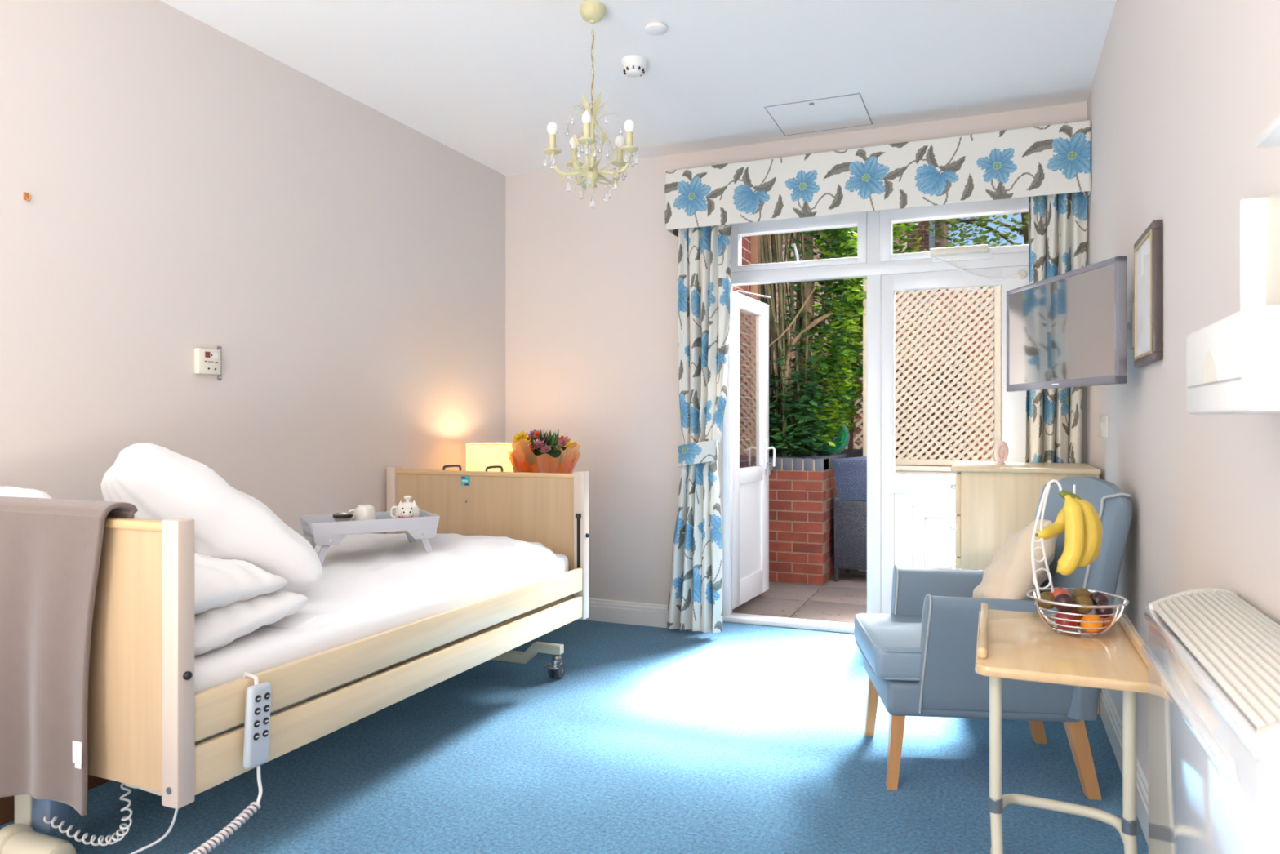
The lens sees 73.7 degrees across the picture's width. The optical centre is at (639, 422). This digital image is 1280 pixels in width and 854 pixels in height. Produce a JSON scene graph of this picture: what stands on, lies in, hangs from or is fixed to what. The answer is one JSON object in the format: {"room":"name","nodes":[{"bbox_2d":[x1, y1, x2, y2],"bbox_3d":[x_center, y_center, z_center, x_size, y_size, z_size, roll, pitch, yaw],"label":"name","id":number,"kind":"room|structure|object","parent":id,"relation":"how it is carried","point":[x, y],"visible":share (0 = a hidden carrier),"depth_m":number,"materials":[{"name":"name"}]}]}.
{"room":"care facility","nodes":[
{"label":"care facility","id":0,"kind":"room"},
{"bbox_2d":[0,0,505,542],"bbox_3d":[-2.692,-0.180,1.183,0.300,2.700,9.730,0,0,22],"label":"wall","id":1,"kind":"structure","parent":0,"point":[190,187],"depth_m":3.37,"materials":[{"name":"beige paint"}]},
{"bbox_2d":[23,191,31,201],"bbox_3d":[-1.907,-0.704,2.660,0.023,0.029,0.016,0,0,22],"label":"wall hook","id":2,"kind":"object","parent":1,"relation":"attached to","point":[27,197],"visible":1,"depth_m":2.66,"materials":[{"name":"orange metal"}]},
{"bbox_2d":[194,347,220,374],"bbox_3d":[-1.652,-0.234,3.264,0.032,0.097,0.101,0,0,22],"label":"nurse call unit","id":3,"kind":"object","parent":1,"relation":"attached to","point":[206,361],"visible":1,"depth_m":3.25,"materials":[{"name":"beige plastic"}]},
{"bbox_2d":[217,346,221,380],"bbox_3d":[-1.639,-0.231,3.328,0.010,0.132,0.015,0,0,22],"label":"metal strip","id":4,"kind":"object","parent":1,"relation":"attached to","point":[219,376],"visible":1,"depth_m":3.33,"materials":[{"name":"silver metal"}]},
{"bbox_2d":[0,619,1148,853],"bbox_3d":[-1.124,1.230,0.389,3.805,0.120,9.860,0,0,22],"label":"floor","id":5,"kind":"structure","parent":0,"point":[741,738],"depth_m":2.87,"materials":[{"name":"blue carpet"}]},
{"bbox_2d":[0,774,111,825],"bbox_3d":[-1.669,1.115,3.070,0.110,0.110,2.000,0,0,22],"label":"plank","id":6,"kind":"object","parent":5,"relation":"on","point":[6,803],"visible":0.02,"depth_m":2.50,"materials":[{"name":"brown wood"}]},
{"bbox_2d":[0,464,589,853],"bbox_3d":[-1.118,0.687,3.096,1.098,0.966,2.143,0,0,22],"label":"bed","id":7,"kind":"object","parent":5,"relation":"on","point":[146,717],"visible":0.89,"depth_m":2.21,"materials":[{"name":"brown wood"}]},
{"bbox_2d":[0,496,137,816],"bbox_3d":[-1.606,0.556,2.156,0.827,0.737,0.132,0,0,22],"label":"throw blanket","id":8,"kind":"object","parent":7,"relation":"hanging from","point":[51,548],"visible":0.95,"depth_m":2.02,"materials":[{"name":"brown fabric"}]},
{"bbox_2d":[188,671,271,853],"bbox_3d":[-1.050,0.885,1.838,0.073,0.544,0.608,0,0,22],"label":"handset","id":9,"kind":"object","parent":7,"relation":"hanging from","point":[258,697],"visible":1,"depth_m":2.05,"materials":[{"name":"grey plastic"}]},
{"bbox_2d":[194,553,568,744],"bbox_3d":[-1.149,0.674,3.072,1.020,0.192,1.951,0,0,22],"label":"mattress","id":10,"kind":"object","parent":7,"relation":"on","point":[266,647],"visible":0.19,"depth_m":2.39,"materials":[{"name":"white fabric"}]},
{"bbox_2d":[0,486,51,498],"bbox_3d":[-1.733,0.370,2.405,0.463,0.408,0.275,0,0,24],"label":"pillow","id":11,"kind":"object","parent":10,"relation":"on","point":[15,491],"visible":0.06,"depth_m":2.25,"materials":[{"name":"white fabric"}]},
{"bbox_2d":[100,443,322,593],"bbox_3d":[-1.327,0.329,2.642,0.608,0.542,0.443,0,0,-28],"label":"pillow","id":12,"kind":"object","parent":10,"relation":"on","point":[162,483],"visible":0.7,"depth_m":2.47,"materials":[{"name":"white fabric"}]},
{"bbox_2d":[194,589,309,655],"bbox_3d":[-1.303,0.520,2.345,0.630,0.145,0.450,0,0,16],"label":"pillow","id":13,"kind":"object","parent":10,"relation":"on","point":[214,628],"visible":0.2,"depth_m":2.23,"materials":[{"name":"white fabric"}]},
{"bbox_2d":[194,552,288,613],"bbox_3d":[-1.347,0.423,2.342,0.628,0.155,0.412,0,0,18],"label":"pillow","id":14,"kind":"object","parent":13,"relation":"on","point":[219,583],"visible":0.2,"depth_m":2.28,"materials":[{"name":"white fabric"}]},
{"bbox_2d":[263,533,568,695],"bbox_3d":[-1.073,0.627,3.273,1.029,0.292,1.570,0,0,22],"label":"duvet","id":15,"kind":"object","parent":10,"relation":"on","point":[365,572],"visible":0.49,"depth_m":3.16,"materials":[{"name":"white fabric"}]},
{"bbox_2d":[298,510,439,564],"bbox_3d":[-1.071,0.467,3.381,0.489,0.193,0.286,0,0,-30],"label":"tray","id":16,"kind":"object","parent":15,"relation":"on","point":[324,531],"visible":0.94,"depth_m":3.29,"materials":[{"name":"grey plastic"}]},
{"bbox_2d":[333,512,352,521],"bbox_3d":[-1.150,0.374,3.302,0.074,0.046,0.073,0,0,22],"label":"patterned bowl","id":17,"kind":"object","parent":16,"relation":"on","point":[338,517],"visible":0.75,"depth_m":3.28,"materials":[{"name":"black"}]},
{"bbox_2d":[348,504,375,520],"bbox_3d":[-1.098,0.361,3.377,0.107,0.072,0.082,0,0,22],"label":"mug","id":18,"kind":"object","parent":16,"relation":"on","point":[362,512],"visible":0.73,"depth_m":3.34,"materials":[{"name":"white ceramic"}]},
{"bbox_2d":[390,495,420,518],"bbox_3d":[-0.930,0.345,3.420,0.103,0.104,0.112,0,0,-44],"label":"teapot","id":19,"kind":"object","parent":16,"relation":"on","point":[407,508],"visible":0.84,"depth_m":3.39,"materials":[{"name":"white ceramic"}]},
{"bbox_2d":[853,476,1132,799],"bbox_3d":[1.168,0.676,2.928,0.786,0.988,0.624,0,0,6],"label":"armchair","id":20,"kind":"object","parent":5,"relation":"on","point":[919,657],"visible":0.58,"depth_m":2.67,"materials":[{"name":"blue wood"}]},
{"bbox_2d":[853,613,922,679],"bbox_3d":[1.038,0.769,2.943,0.522,0.108,0.524,0,0,6],"label":"seat cushion","id":21,"kind":"object","parent":20,"relation":"on","point":[891,645],"depth_m":2.81,"materials":[{"name":"blue fabric"}]},
{"bbox_2d":[972,519,1057,600],"bbox_3d":[1.247,0.535,2.874,0.260,0.446,0.488,0,0,11],"label":"cushion","id":22,"kind":"object","parent":20,"relation":"on","point":[1009,575],"visible":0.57,"depth_m":2.72,"materials":[{"name":"beige fabric"}]},
{"bbox_2d":[950,461,1101,714],"bbox_3d":[1.665,0.677,3.738,0.572,0.985,0.540,0,0,22],"label":"dresser","id":23,"kind":"object","parent":5,"relation":"on","point":[994,501],"visible":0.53,"depth_m":3.57,"materials":[{"name":"brown wood"}]},
{"bbox_2d":[994,440,1008,463],"bbox_3d":[1.622,0.133,3.831,0.060,0.103,0.047,0,0,22],"label":"ornament","id":24,"kind":"object","parent":23,"relation":"on","point":[1001,451],"visible":1,"depth_m":3.82,"materials":[{"name":"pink ceramic"}]},
{"bbox_2d":[975,602,1148,853],"bbox_3d":[0.991,0.831,2.022,0.357,0.680,0.605,0,0,22],"label":"side table","id":25,"kind":"object","parent":5,"relation":"on","point":[1011,644],"visible":0.93,"depth_m":1.86,"materials":[{"name":"brown wood"}]},
{"bbox_2d":[1026,479,1128,637],"bbox_3d":[1.071,0.327,2.095,0.224,0.375,0.224,0,0,22],"label":"fruit bowl","id":26,"kind":"object","parent":25,"relation":"on","point":[1043,501],"visible":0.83,"depth_m":2.08,"materials":[{"name":"silver metal"}]},
{"bbox_2d":[1037,591,1054,609],"bbox_3d":[1.009,0.441,2.117,0.043,0.044,0.044,0,0,19],"label":"kiwi","id":27,"kind":"object","parent":26,"relation":"in","point":[1046,595],"visible":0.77,"depth_m":2.10,"materials":[{"name":"brown food"}]},
{"bbox_2d":[1049,586,1071,596],"bbox_3d":[1.041,0.432,2.117,0.051,0.049,0.051,0,0,0],"label":"apple","id":28,"kind":"object","parent":26,"relation":"in","point":[1057,591],"visible":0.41,"depth_m":2.10,"materials":[{"name":"food"}]},
{"bbox_2d":[1053,593,1075,613],"bbox_3d":[1.025,0.436,2.061,0.048,0.047,0.048,0,0,15],"label":"plum","id":29,"kind":"object","parent":26,"relation":"in","point":[1061,597],"visible":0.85,"depth_m":2.04,"materials":[{"name":"purple food"}]},
{"bbox_2d":[1054,611,1078,630],"bbox_3d":[1.031,0.477,2.065,0.052,0.050,0.051,0,0,30],"label":"apple","id":30,"kind":"object","parent":26,"relation":"in","point":[1073,617],"visible":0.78,"depth_m":2.05,"materials":[{"name":"red food"}]},
{"bbox_2d":[1035,489,1102,575],"bbox_3d":[1.067,0.265,2.095,0.175,0.202,0.110,0,0,-29],"label":"banana bunch","id":31,"kind":"object","parent":26,"relation":"hanging from","point":[1082,524],"visible":1,"depth_m":2.05,"materials":[{"name":"yellow food"}]},
{"bbox_2d":[1072,609,1084,626],"bbox_3d":[1.071,0.481,2.107,0.048,0.046,0.047,0,0,44],"label":"nectarine","id":32,"kind":"object","parent":26,"relation":"in","point":[1079,617],"visible":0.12,"depth_m":2.09,"materials":[{"name":"red food"}]},
{"bbox_2d":[1071,587,1090,598],"bbox_3d":[1.099,0.433,2.123,0.044,0.043,0.044,0,0,-39],"label":"kiwi","id":33,"kind":"object","parent":26,"relation":"in","point":[1080,591],"visible":0.46,"depth_m":2.11,"materials":[{"name":"brown food"}]},
{"bbox_2d":[1074,595,1093,613],"bbox_3d":[1.077,0.443,2.077,0.046,0.045,0.046,0,0,-40],"label":"kiwi","id":34,"kind":"object","parent":26,"relation":"in","point":[1082,599],"visible":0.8,"depth_m":2.06,"materials":[{"name":"brown food"}]},
{"bbox_2d":[1080,613,1102,632],"bbox_3d":[1.081,0.481,2.045,0.048,0.044,0.048,0,0,-31],"label":"orange","id":35,"kind":"object","parent":26,"relation":"in","point":[1084,618],"visible":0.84,"depth_m":2.03,"materials":[{"name":"orange food"}]},
{"bbox_2d":[1089,591,1109,608],"bbox_3d":[1.131,0.440,2.107,0.047,0.046,0.048,0,0,44],"label":"plum","id":36,"kind":"object","parent":26,"relation":"in","point":[1097,597],"visible":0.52,"depth_m":2.09,"materials":[{"name":"purple food"}]},
{"bbox_2d":[1093,613,1113,630],"bbox_3d":[1.126,0.481,2.077,0.048,0.046,0.047,0,0,30],"label":"nectarine","id":37,"kind":"object","parent":26,"relation":"in","point":[1104,624],"visible":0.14,"depth_m":2.06,"materials":[{"name":"food"}]},
{"bbox_2d":[1094,601,1113,617],"bbox_3d":[1.121,0.453,2.063,0.039,0.038,0.039,0,0,30],"label":"plum","id":38,"kind":"object","parent":26,"relation":"in","point":[1098,611],"visible":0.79,"depth_m":2.05,"materials":[{"name":"purple food"}]},
{"bbox_3d":[-0.722,0.770,4.497,0.690,0.800,0.560,0,0,22],"label":"cabinet","id":39,"kind":"object","parent":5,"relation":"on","visible":0},
{"bbox_2d":[465,442,512,471],"bbox_3d":[-0.825,0.241,4.680,0.257,0.257,0.257,0,0,22],"label":"table lamp","id":40,"kind":"object","parent":39,"relation":"on","point":[479,455],"visible":0.66,"depth_m":4.57,"materials":[{"name":"yellow fabric"}]},
{"bbox_2d":[507,428,580,473],"bbox_3d":[-0.491,0.199,4.387,0.393,0.343,0.350,0,0,22],"label":"flower bouquet","id":41,"kind":"object","parent":39,"relation":"on","point":[544,455],"visible":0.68,"depth_m":4.29,"materials":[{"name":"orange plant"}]},
{"bbox_2d":[160,0,1116,175],"bbox_3d":[-1.111,-1.655,0.421,3.805,0.250,9.930,0,0,22],"label":"ceiling","id":42,"kind":"structure","parent":0,"point":[484,80],"depth_m":3.58,"materials":[{"name":"white paint"}]},
{"bbox_2d":[543,0,638,208],"bbox_3d":[-0.165,-1.158,3.151,0.348,0.744,0.334,0,0,41],"label":"chandelier","id":43,"kind":"object","parent":42,"relation":"hanging from","point":[593,12],"visible":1,"depth_m":3.11,"materials":[{"name":"beige metal"}]},
{"bbox_2d":[621,54,646,77],"bbox_3d":[-0.025,-1.499,3.605,0.108,0.062,0.108,0,0,22],"label":"smoke detector","id":44,"kind":"object","parent":42,"relation":"attached to","point":[633,65],"visible":1,"depth_m":3.57,"materials":[{"name":"white plastic"}]},
{"bbox_2d":[644,21,666,35],"bbox_3d":[0.062,-1.519,3.291,0.088,0.022,0.088,0,0,22],"label":"ceiling disc","id":45,"kind":"object","parent":42,"relation":"attached to","point":[655,28],"visible":1,"depth_m":3.27,"materials":[{"name":"white plastic"}]},
{"bbox_2d":[764,93,872,135],"bbox_3d":[0.896,-1.526,4.249,0.454,0.009,0.442,0,0,22],"label":"ceiling hatch","id":46,"kind":"object","parent":42,"relation":"attached to","point":[850,110],"visible":1,"depth_m":4.23,"materials":[{"name":"white paint"}]},
{"bbox_2d":[505,101,1086,615],"bbox_3d":[0.715,-0.180,4.839,3.205,2.700,0.350,0,0,22],"label":"wall","id":47,"kind":"structure","parent":0,"point":[592,295],"depth_m":5.01,"materials":[{"name":"beige paint"}]},
{"bbox_2d":[584,598,692,630],"bbox_3d":[-0.229,1.106,5.030,1.315,0.128,0.018,0,0,22],"label":"baseboard","id":48,"kind":"structure","parent":47,"relation":"attached to","point":[653,615],"depth_m":4.96,"materials":[{"name":"white paint"}]},
{"bbox_2d":[732,290,775,609],"bbox_3d":[0.722,0.165,5.428,0.224,1.921,0.718,0,0,22],"label":"door","id":49,"kind":"structure","parent":47,"relation":"in","point":[750,485],"depth_m":5.47,"materials":[{"name":"white plastic"}]},
{"bbox_2d":[730,211,866,272],"bbox_3d":[0.893,-1.030,4.891,0.795,0.290,0.118,0,0,22],"label":"window","id":50,"kind":"structure","parent":47,"relation":"in","point":[859,220],"depth_m":4.86,"materials":[{"name":"white plastic"}]},
{"bbox_2d":[722,210,1028,633],"bbox_3d":[1.311,-0.030,4.744,1.750,2.400,0.130,0,0,22],"label":"trim","id":51,"kind":"structure","parent":47,"relation":"attached to","point":[873,268],"depth_m":4.72,"materials":[{"name":"white plastic"}]},
{"bbox_2d":[664,120,1091,237],"bbox_3d":[1.129,-1.212,4.358,2.069,0.323,0.219,0,0,22],"label":"pelmet","id":52,"kind":"object","parent":47,"relation":"attached to","point":[1053,158],"visible":1,"depth_m":4.20,"materials":[{"name":"fabric"}]},
{"bbox_2d":[666,224,731,633],"bbox_3d":[0.317,0.005,4.686,0.368,2.270,0.126,0,0,22],"label":"curtain","id":53,"kind":"object","parent":52,"relation":"hanging from","point":[704,253],"visible":0.99,"depth_m":4.66,"materials":[{"name":"fabric"}]},
{"bbox_2d":[1025,191,1088,463],"bbox_3d":[1.960,0.005,4.016,0.272,2.270,0.090,0,0,22],"label":"curtain","id":54,"kind":"object","parent":52,"relation":"hanging from","point":[1058,224],"visible":0.23,"depth_m":4.00,"materials":[{"name":"fabric"}]},
{"bbox_2d":[880,196,1028,262],"bbox_3d":[1.703,-1.030,4.575,0.803,0.290,0.082,0,0,22],"label":"window","id":55,"kind":"structure","parent":47,"relation":"in","point":[1016,205],"depth_m":4.58,"materials":[{"name":"white plastic"}]},
{"bbox_2d":[929,244,1026,279],"bbox_3d":[1.774,-0.836,4.482,0.475,0.184,0.060,0,0,22],"label":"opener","id":56,"kind":"object","parent":55,"relation":"attached to","point":[944,255],"visible":1,"depth_m":4.50,"materials":[{"name":"beige plastic"}]},
{"bbox_2d":[1017,269,1026,279],"bbox_3d":[1.979,-0.768,4.419,0.048,0.048,0.021,0,0,22],"label":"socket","id":57,"kind":"object","parent":56,"relation":"attached to","point":[1022,273],"depth_m":4.41,"materials":[{"name":"beige plastic"}]},
{"bbox_2d":[880,265,1028,613],"bbox_3d":[1.705,0.163,4.577,0.795,1.955,0.058,0,0,22],"label":"door","id":58,"kind":"structure","parent":47,"relation":"in","point":[918,511],"depth_m":4.64,"materials":[{"name":"white plastic"}]},
{"bbox_2d":[1086,0,1279,783],"bbox_3d":[0.547,-0.180,-0.156,0.300,2.700,9.730,0,0,22],"label":"wall","id":59,"kind":"structure","parent":0,"point":[1182,94],"depth_m":1.99,"materials":[{"name":"beige paint"}]},
{"bbox_2d":[1006,255,1133,391],"bbox_3d":[1.481,-0.307,2.894,0.150,0.381,0.691,0,0,-3],"label":"television","id":60,"kind":"object","parent":59,"relation":"attached to","point":[1073,328],"visible":0.94,"depth_m":2.80,"materials":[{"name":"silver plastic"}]},
{"bbox_2d":[1098,415,1108,437],"bbox_3d":[1.821,0.015,3.338,0.014,0.084,0.292,0,0,22],"label":"light switch","id":61,"kind":"object","parent":59,"relation":"attached to","point":[1103,420],"visible":1,"depth_m":3.32,"materials":[{"name":"beige plastic"}]},
{"bbox_2d":[1099,688,1148,846],"bbox_3d":[0.331,1.106,-0.261,0.018,0.128,9.370,0,0,22],"label":"baseboard","id":62,"kind":"structure","parent":59,"relation":"attached to","point":[1111,720],"depth_m":2.91,"materials":[{"name":"white paint"}]},
{"bbox_2d":[1133,219,1162,367],"bbox_3d":[1.427,-0.350,2.402,0.024,0.370,0.330,0,0,22],"label":"framed picture","id":63,"kind":"object","parent":59,"relation":"attached to","point":[1148,249],"visible":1,"depth_m":2.33,"materials":[{"name":"brown"}]},
{"bbox_2d":[1136,235,1150,356],"bbox_3d":[1.425,-0.350,2.403,0.011,0.322,0.282,0,0,22],"label":"print","id":64,"kind":"object","parent":63,"relation":"attached to","point":[1143,246],"depth_m":2.42},
{"bbox_2d":[1141,587,1279,853],"bbox_3d":[0.884,0.668,1.258,0.153,0.724,0.741,0,0,22],"label":"heater","id":65,"kind":"object","parent":59,"relation":"attached to","point":[1212,658],"visible":1,"depth_m":1.21,"materials":[{"name":"white metal"}]},
{"bbox_2d":[1186,186,1279,414],"bbox_3d":[0.869,-0.186,1.188,0.132,0.347,0.460,0,0,22],"label":"dispenser","id":66,"kind":"object","parent":59,"relation":"attached to","point":[1233,362],"visible":1,"depth_m":1.19,"materials":[{"name":"white plastic"}]},
{"bbox_2d":[1256,115,1279,147],"bbox_3d":[0.664,-0.334,0.740,0.163,0.367,0.275,0,0,22],"label":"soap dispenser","id":67,"kind":"object","parent":59,"relation":"attached to","point":[1270,137],"visible":1,"depth_m":0.85,"materials":[{"name":"white plastic"}]},
{"label":"outside","id":68,"kind":"structure","parent":0,"visible":0},
{"bbox_3d":[6.178,1.226,13.639,17.000,0.088,20.070,0,0,22],"label":"ground","id":69,"kind":"structure","parent":68,"visible":0},
{"bbox_2d":[770,324,862,448],"bbox_3d":[3.821,0.045,8.592,8.500,2.250,0.200,0,0,22],"label":"wall","id":70,"kind":"structure","parent":69,"relation":"on","point":[858,429],"depth_m":9.11,"materials":[{"name":"brick"}]},
{"bbox_2d":[764,235,906,448],"bbox_3d":[1.572,-0.325,8.778,2.245,3.031,0.045,0,0,22],"label":"trellis","id":71,"kind":"object","parent":69,"relation":"on","point":[858,424],"visible":0.02,"depth_m":8.62,"materials":[{"name":"brown wood"}]},
{"bbox_2d":[764,219,948,324],"bbox_3d":[4.006,-3.330,17.102,3.940,9.000,3.330,0,0,22],"label":"brick house","id":72,"kind":"structure","parent":69,"relation":"on","point":[926,242],"depth_m":15.08,"materials":[{"name":"red brick"}]},
{"bbox_2d":[924,212,1028,288],"bbox_3d":[6.163,-2.601,13.029,3.566,7.552,2.229,0,0,22],"label":"tree","id":73,"kind":"object","parent":69,"relation":"on","point":[1024,215],"visible":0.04,"depth_m":13.22,"materials":[{"name":"green plant"}]},
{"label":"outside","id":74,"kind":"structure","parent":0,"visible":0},
{"bbox_2d":[732,568,866,622],"bbox_3d":[1.666,1.196,6.205,5.392,0.048,2.881,0,0,22],"label":"paving","id":75,"kind":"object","parent":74,"point":[854,583],"visible":0.03,"depth_m":5.61,"materials":[{"name":"beige stone"}]},
{"bbox_2d":[732,235,751,467],"bbox_3d":[0.512,-0.630,5.783,0.230,3.600,1.220,0,0,22],"label":"wall","id":76,"kind":"structure","parent":75,"relation":"on","point":[744,317],"depth_m":6.04,"materials":[{"name":"brick"}]},
{"bbox_2d":[751,235,760,466],"bbox_3d":[0.824,-0.580,6.222,0.090,3.500,0.090,0,0,22],"label":"timber post","id":77,"kind":"object","parent":75,"relation":"on","point":[755,240],"visible":0.02,"depth_m":6.17,"materials":[{"name":"wood"}]},
{"bbox_2d":[760,586,863,622],"bbox_3d":[1.207,1.168,5.473,0.793,0.002,1.120,0,0,22],"label":"leaf litter","id":78,"kind":"object","parent":75,"relation":"on","point":[798,587],"visible":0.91,"depth_m":5.50,"materials":[{"name":"brown plant"}]},
{"bbox_2d":[768,448,862,585],"bbox_3d":[1.193,0.714,7.492,1.282,0.912,2.440,0,0,22],"label":"brick wall","id":79,"kind":"structure","parent":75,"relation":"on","point":[802,490],"depth_m":6.22,"materials":[{"name":"red brick"}]},
{"bbox_2d":[760,226,866,457],"bbox_3d":[1.312,-1.392,6.972,1.236,3.383,1.369,0,0,22],"label":"climbing plant","id":80,"kind":"object","parent":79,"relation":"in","point":[790,435],"visible":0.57,"depth_m":6.67,"materials":[{"name":"green plant"}]},
{"bbox_2d":[814,417,849,453],"bbox_3d":[1.573,0.115,7.045,0.302,0.310,0.136,0,0,22],"label":"hose reel","id":81,"kind":"object","parent":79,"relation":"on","point":[840,446],"visible":0.4,"depth_m":7.01,"materials":[{"name":"green plastic"}]},
{"bbox_2d":[847,220,928,449],"bbox_3d":[2.179,-0.835,7.575,0.791,3.014,0.784,0,0,22],"label":"shrub","id":82,"kind":"object","parent":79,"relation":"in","point":[902,226],"visible":0.24,"depth_m":7.39,"materials":[{"name":"green plant"}]},
{"bbox_2d":[831,456,866,582],"bbox_3d":[1.681,0.708,6.411,0.398,0.925,0.466,0,0,22],"label":"rattan armchair","id":83,"kind":"object","parent":75,"relation":"on","point":[850,503],"visible":0.65,"depth_m":6.23,"materials":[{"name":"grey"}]},
{"bbox_2d":[857,465,957,571],"bbox_3d":[2.220,0.752,6.576,1.040,0.835,0.130,0,0,22],"label":"rail","id":84,"kind":"object","parent":75,"relation":"on","point":[903,469],"visible":0.14,"depth_m":6.54,"materials":[{"name":"beige wood"}]},
{"bbox_2d":[895,288,1001,466],"bbox_3d":[2.542,0.045,7.119,1.060,2.250,0.200,0,0,22],"label":"wall","id":85,"kind":"structure","parent":75,"relation":"on","point":[983,350],"depth_m":7.02,"materials":[{"name":"brick"}]},
{"bbox_3d":[2.759,-0.040,6.407,0.085,2.420,0.090,0,0,22],"label":"trellis post","id":86,"kind":"object","parent":75,"relation":"on","visible":0},
{"bbox_2d":[862,277,1000,466],"bbox_3d":[2.246,-0.424,6.606,1.010,1.509,0.045,0,0,22],"label":"trellis","id":87,"kind":"object","parent":86,"relation":"attached to","point":[995,322],"visible":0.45,"depth_m":6.55,"materials":[{"name":"beige wood"}]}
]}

